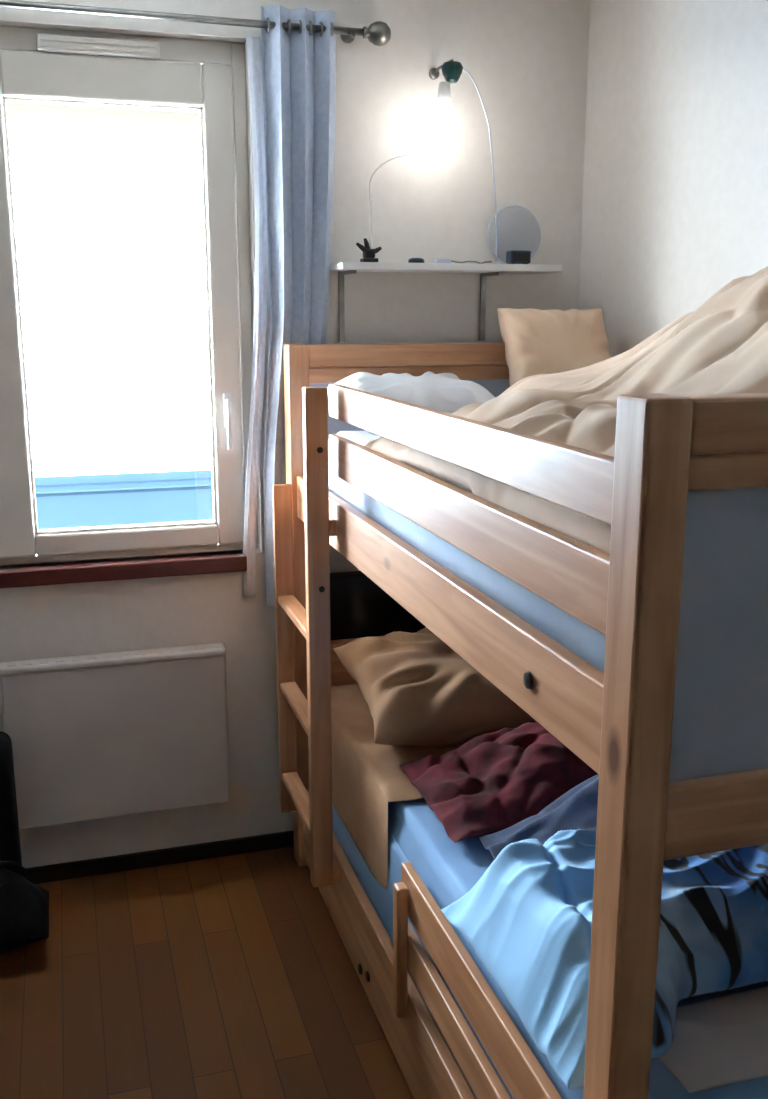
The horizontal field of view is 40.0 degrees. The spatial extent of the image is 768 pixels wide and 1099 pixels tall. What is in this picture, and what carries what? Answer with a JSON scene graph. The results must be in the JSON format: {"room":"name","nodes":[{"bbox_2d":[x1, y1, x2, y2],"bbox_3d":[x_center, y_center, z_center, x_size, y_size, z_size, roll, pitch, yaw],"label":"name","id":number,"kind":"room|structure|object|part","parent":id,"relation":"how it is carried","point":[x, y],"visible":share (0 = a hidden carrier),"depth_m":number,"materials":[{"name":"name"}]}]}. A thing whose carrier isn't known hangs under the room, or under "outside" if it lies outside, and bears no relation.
{"room":"bedroom","nodes":[
{"label":"bedroom","id":0,"kind":"room"},
{"bbox_2d":[0,846,413,1098],"bbox_3d":[-0.002,1.588,1.005,3.148,0.103,5.470,-4,13,-16],"label":"floor","id":1,"kind":"structure","parent":0,"point":[232,976],"depth_m":2.71,"materials":[{"name":"brown wood"}]},
{"bbox_2d":[0,731,22,876],"bbox_3d":[-1.240,0.786,2.984,0.387,0.584,0.126,-4,13,-16],"label":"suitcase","id":2,"kind":"object","parent":1,"relation":"on","point":[10,849],"visible":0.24,"depth_m":2.97,"materials":[{"name":"fabric"}]},
{"bbox_2d":[0,861,48,953],"bbox_3d":[-1.083,0.956,2.864,0.323,0.305,0.237,-4,13,-16],"label":"bag","id":3,"kind":"object","parent":1,"relation":"on","point":[24,905],"visible":1,"depth_m":2.81,"materials":[{"name":"fabric"}]},
{"bbox_2d":[273,343,767,1098],"bbox_3d":[0.437,0.382,2.417,1.029,1.624,2.009,-4,13,-16],"label":"bunk bed","id":4,"kind":"object","parent":1,"relation":"on","point":[673,729],"visible":0.8,"depth_m":1.47,"materials":[{"name":"brown wood"}]},
{"bbox_3d":[-0.252,0.204,3.200,0.060,1.624,0.072,-4,13,-16],"label":"corner post","id":5,"kind":"part","parent":4,"relation":"part of","materials":[{"name":"brown wood"}]},
{"bbox_3d":[0.183,0.338,3.365,0.850,0.155,0.052,-4,13,-16],"label":"rail","id":6,"kind":"part","parent":4,"relation":"part of","materials":[{"name":"brown wood"}]},
{"bbox_3d":[0.030,1.056,2.443,0.028,0.229,1.864,-4,13,-16],"label":"rail","id":7,"kind":"part","parent":4,"relation":"part of","materials":[{"name":"brown wood"}]},
{"bbox_3d":[0.036,0.866,2.282,0.026,0.310,0.034,-4,13,-16],"label":"guard post","id":8,"kind":"part","parent":4,"relation":"part of","materials":[{"name":"brown wood"}]},
{"bbox_3d":[0.183,-0.583,3.156,0.850,0.065,0.052,-4,13,-16],"label":"rail","id":9,"kind":"part","parent":4,"relation":"part of","materials":[{"name":"brown wood"}]},
{"bbox_3d":[0.183,-0.530,3.170,0.850,0.042,0.041,-4,13,-16],"label":"rail","id":10,"kind":"part","parent":4,"relation":"part of","materials":[{"name":"brown wood"}]},
{"bbox_3d":[0.183,-0.328,3.216,0.850,0.372,0.014,-4,13,-16],"label":"panel","id":11,"kind":"part","parent":4,"relation":"part of","materials":[{"name":"wood"}]},
{"bbox_3d":[0.030,0.042,2.213,0.028,0.124,1.864,-4,13,-16],"label":"rail","id":12,"kind":"part","parent":4,"relation":"part of","materials":[{"name":"brown wood"}]},
{"bbox_2d":[328,431,605,672],"bbox_3d":[0.473,-0.090,2.321,0.857,0.202,1.847,-4,13,-16],"label":"mattress","id":13,"kind":"object","parent":4,"relation":"on","point":[584,641],"visible":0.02,"depth_m":1.86,"materials":[{"name":"blue fabric"}]},
{"bbox_2d":[327,371,494,435],"bbox_3d":[0.077,-0.400,2.864,0.413,0.154,0.342,-5,14,-19],"label":"pillow","id":14,"kind":"object","parent":13,"relation":"on","point":[444,392],"visible":0.48,"depth_m":2.77,"materials":[{"name":"fabric"}]},
{"bbox_2d":[497,308,610,386],"bbox_3d":[0.504,-0.527,3.033,0.332,0.325,0.254,-4,13,-16],"label":"pillow","id":15,"kind":"object","parent":13,"relation":"on","point":[537,342],"visible":0.46,"depth_m":2.97,"materials":[{"name":"fabric"}]},
{"bbox_2d":[363,266,767,553],"bbox_3d":[0.551,-0.282,1.981,0.882,0.500,1.252,-4,13,-16],"label":"duvet","id":16,"kind":"object","parent":13,"relation":"on","point":[720,346],"visible":0.38,"depth_m":1.81,"materials":[{"name":"fabric"}]},
{"bbox_3d":[0.086,-0.088,1.989,0.024,0.098,1.469,-4,13,-16],"label":"guard rail","id":17,"kind":"part","parent":4,"relation":"part of","materials":[{"name":"brown wood"}]},
{"bbox_3d":[0.086,-0.218,1.959,0.024,0.081,1.469,-4,13,-16],"label":"guard rail","id":18,"kind":"part","parent":4,"relation":"part of","materials":[{"name":"brown wood"}]},
{"bbox_2d":[332,798,767,1098],"bbox_3d":[0.463,0.771,2.512,0.877,0.373,1.849,-4,13,-16],"label":"mattress","id":19,"kind":"object","parent":4,"relation":"on","point":[449,870],"visible":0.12,"depth_m":2.24,"materials":[{"name":"blue fabric"}]},
{"bbox_2d":[331,684,478,889],"bbox_3d":[0.066,0.609,2.908,0.367,0.277,0.795,-4,13,-16],"label":"blanket","id":20,"kind":"object","parent":19,"relation":"on","point":[367,775],"visible":0.35,"depth_m":2.72,"materials":[{"name":"fabric"}]},
{"bbox_2d":[333,627,537,747],"bbox_3d":[0.270,0.363,2.932,0.753,0.242,0.494,-4,13,-16],"label":"pillow","id":21,"kind":"object","parent":19,"relation":"on","point":[417,690],"visible":0.45,"depth_m":2.74,"materials":[{"name":"fabric"}]},
{"bbox_2d":[399,722,597,842],"bbox_3d":[0.456,0.492,2.517,0.757,0.162,0.387,-4,13,-16],"label":"pillow","id":22,"kind":"object","parent":19,"relation":"on","point":[493,782],"visible":0.37,"depth_m":2.37,"materials":[{"name":"red fabric"}]},
{"bbox_2d":[479,774,598,859],"bbox_3d":[0.581,0.537,2.225,0.722,0.203,0.232,-4,13,-16],"label":"blanket","id":23,"kind":"object","parent":19,"relation":"on","point":[575,809],"visible":0.2,"depth_m":2.17,"materials":[{"name":"blue fabric"}]},
{"bbox_2d":[441,829,767,1088],"bbox_3d":[0.619,0.615,1.862,0.908,0.212,0.533,-4,13,-16],"label":"duvet","id":24,"kind":"object","parent":19,"relation":"on","point":[527,919],"visible":0.64,"depth_m":1.72,"materials":[{"name":"fabric"}]},
{"bbox_2d":[659,986,767,1092],"bbox_3d":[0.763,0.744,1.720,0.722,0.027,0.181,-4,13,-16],"label":"pillow","id":25,"kind":"object","parent":19,"relation":"on","point":[722,1040],"visible":0.75,"depth_m":1.62,"materials":[{"name":"fabric"}]},
{"bbox_3d":[0.311,0.615,1.393,0.060,1.624,0.072,-4,13,-16],"label":"corner post","id":26,"kind":"part","parent":4,"relation":"part of","materials":[{"name":"brown wood"}]},
{"bbox_3d":[0.747,0.313,1.458,0.850,0.100,0.048,-4,13,-16],"label":"rail","id":27,"kind":"part","parent":4,"relation":"part of","materials":[{"name":"brown wood"}]},
{"bbox_3d":[0.747,0.083,1.405,0.850,0.372,0.014,-4,13,-16],"label":"panel","id":28,"kind":"part","parent":4,"relation":"part of","materials":[{"name":"grey"}]},
{"bbox_3d":[0.747,-0.172,1.346,0.850,0.065,0.052,-4,13,-16],"label":"rail","id":29,"kind":"part","parent":4,"relation":"part of","materials":[{"name":"brown wood"}]},
{"bbox_3d":[0.747,-0.119,1.360,0.850,0.042,0.041,-4,13,-16],"label":"rail","id":30,"kind":"part","parent":4,"relation":"part of","materials":[{"name":"brown wood"}]},
{"bbox_2d":[0,0,589,867],"bbox_3d":[-0.762,-0.307,3.138,3.148,2.649,0.244,-4,13,-16],"label":"wall","id":31,"kind":"structure","parent":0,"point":[527,60],"depth_m":3.17,"materials":[{"name":"paint"}]},
{"bbox_2d":[0,643,229,829],"bbox_3d":[-0.798,0.557,3.188,0.648,0.508,0.084,-4,13,-16],"label":"panel radiator","id":32,"kind":"object","parent":31,"relation":"attached to","point":[104,735],"visible":0.98,"depth_m":3.15,"materials":[{"name":"metal"}]},
{"bbox_2d":[0,643,225,675],"bbox_3d":[-0.796,0.322,3.127,0.648,0.023,0.069,-4,13,-16],"label":"grille","id":33,"kind":"object","parent":32,"relation":"attached to","point":[194,654],"depth_m":3.11,"materials":[{"name":"metal"}]},
{"bbox_2d":[0,25,257,564],"bbox_3d":[-0.793,-0.686,3.007,0.843,1.457,0.138,-4,13,-16],"label":"window","id":34,"kind":"structure","parent":31,"relation":"in","point":[207,78],"depth_m":3.00,"materials":[{"name":"white plastic"}]},
{"bbox_2d":[37,34,159,58],"bbox_3d":[-0.767,-1.354,2.843,0.318,0.036,0.039,-4,13,-16],"label":"vent","id":35,"kind":"object","parent":34,"relation":"attached to","point":[64,46],"depth_m":2.84,"materials":[{"name":"white plastic"}]},
{"bbox_3d":[-0.461,-0.381,3.132,0.021,0.164,0.049,-4,13,-16],"label":"handle","id":36,"kind":"part","parent":34,"relation":"part of","materials":[{"name":"white plastic"}]},
{"bbox_2d":[23,830,293,883],"bbox_3d":[-0.735,0.978,3.341,2.838,0.052,0.014,-4,13,-16],"label":"baseboard","id":37,"kind":"structure","parent":31,"relation":"attached to","point":[153,858],"depth_m":3.34,"materials":[{"name":"black wood"}]},
{"bbox_2d":[0,0,390,45],"bbox_3d":[-0.849,-1.396,2.730,1.808,0.064,0.080,-4,13,-16],"label":"curtain rod","id":38,"kind":"object","parent":31,"relation":"attached to","point":[378,33],"visible":1,"depth_m":2.82,"materials":[{"name":"metal"}]},
{"bbox_2d":[243,36,267,597],"bbox_3d":[-0.382,-0.633,3.076,0.101,1.591,0.020,-4,13,-16],"label":"curtain","id":39,"kind":"object","parent":38,"relation":"hanging from","point":[252,43],"visible":1,"depth_m":3.07,"materials":[{"name":"fabric"}]},
{"bbox_2d":[261,4,335,605],"bbox_3d":[-0.245,-0.658,3.079,0.236,1.691,0.051,-4,13,-16],"label":"curtain","id":40,"kind":"object","parent":38,"relation":"hanging from","point":[299,67],"visible":0.73,"depth_m":3.00,"materials":[{"name":"fabric"}]},
{"bbox_2d":[330,262,561,341],"bbox_3d":[0.184,-0.736,3.157,0.679,0.225,0.162,-4,13,-16],"label":"wall shelf","id":41,"kind":"object","parent":31,"relation":"attached to","point":[343,268],"visible":0.97,"depth_m":3.11,"materials":[{"name":"white wood"}]},
{"bbox_2d":[356,153,418,261],"bbox_3d":[0.010,-0.973,3.008,0.194,0.303,0.041,-4,13,-16],"label":"lamp","id":42,"kind":"object","parent":41,"relation":"on","point":[369,253],"visible":0.94,"depth_m":3.00,"materials":[{"name":"black plastic"}]},
{"bbox_3d":[0.030,-0.992,3.015,0.148,0.269,0.013,-4,13,-16],"label":"rod","id":43,"kind":"part","parent":42,"relation":"part of","materials":[{"name":"white plastic"}]},
{"bbox_2d":[408,258,423,262],"bbox_3d":[0.094,-0.843,3.082,0.048,0.016,0.048,-4,13,-16],"label":"round tin","id":44,"kind":"object","parent":41,"relation":"on","point":[411,260],"visible":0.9,"depth_m":3.06,"materials":[{"name":"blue metal"}]},
{"bbox_2d":[434,259,450,262],"bbox_3d":[0.172,-0.845,3.097,0.043,0.014,0.034,-4,13,-16],"label":"box","id":45,"kind":"object","parent":41,"relation":"on","point":[435,260],"visible":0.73,"depth_m":3.08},
{"bbox_2d":[428,59,496,260],"bbox_3d":[0.192,-1.110,3.026,0.225,0.548,0.174,8,15,31],"label":"lamp","id":46,"kind":"object","parent":41,"relation":"on","point":[444,122],"visible":1,"depth_m":2.94,"materials":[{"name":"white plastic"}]},
{"bbox_3d":[0.169,-1.195,2.970,0.089,0.107,0.089,-4,13,-16],"label":"bulb","id":47,"kind":"part","parent":46,"relation":"part of","materials":[{"name":"white"}]},
{"bbox_2d":[451,260,491,263],"bbox_3d":[0.244,-0.860,3.163,0.172,0.011,0.024,-4,13,-16],"label":"loose cable","id":48,"kind":"object","parent":41,"relation":"on","point":[451,260],"visible":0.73,"depth_m":3.17,"materials":[{"name":"plastic"}]},
{"bbox_2d":[487,205,540,263],"bbox_3d":[0.398,-0.960,3.231,0.179,0.179,0.005,-4,13,-16],"label":"round disc","id":49,"kind":"object","parent":41,"relation":"on","point":[530,212],"visible":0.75,"depth_m":3.22,"materials":[{"name":"grey plastic"}]},
{"bbox_2d":[506,250,530,263],"bbox_3d":[0.404,-0.877,3.175,0.065,0.041,0.045,-4,13,-16],"label":"clock","id":50,"kind":"object","parent":41,"relation":"on","point":[513,256],"visible":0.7,"depth_m":3.15,"materials":[{"name":"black plastic"}]},
{"bbox_2d":[330,571,425,639],"bbox_3d":[0.117,0.507,3.457,0.633,0.920,0.055,-4,13,-16],"label":"case","id":51,"kind":"object","parent":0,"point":[359,608],"visible":0.02,"depth_m":3.30,"materials":[{"name":"plastic"}]},
{"bbox_2d":[578,0,767,357],"bbox_3d":[1.437,0.156,1.101,0.155,2.649,5.108,-4,13,-16],"label":"wall","id":52,"kind":"structure","parent":0,"point":[675,201],"depth_m":2.82,"materials":[{"name":"paint"}]},
{"label":"outside","id":53,"kind":"structure","parent":0,"visible":0},
{"bbox_2d":[34,470,212,529],"bbox_3d":[-1.300,0.473,4.495,7.568,1.557,0.241,-4,13,-16],"label":"parapet","id":54,"kind":"object","parent":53,"point":[74,501],"visible":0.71,"depth_m":4.33,"materials":[{"name":"blue paint"}]},
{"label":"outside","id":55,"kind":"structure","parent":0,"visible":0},
{"bbox_2d":[10,145,210,476],"bbox_3d":[-28.500,-32.049,88.915,206.400,52.866,154.800,-4,13,-16],"label":"sky","id":56,"kind":"structure","parent":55,"point":[110,251],"depth_m":74.92,"materials":[{"name":"white"}]}
]}

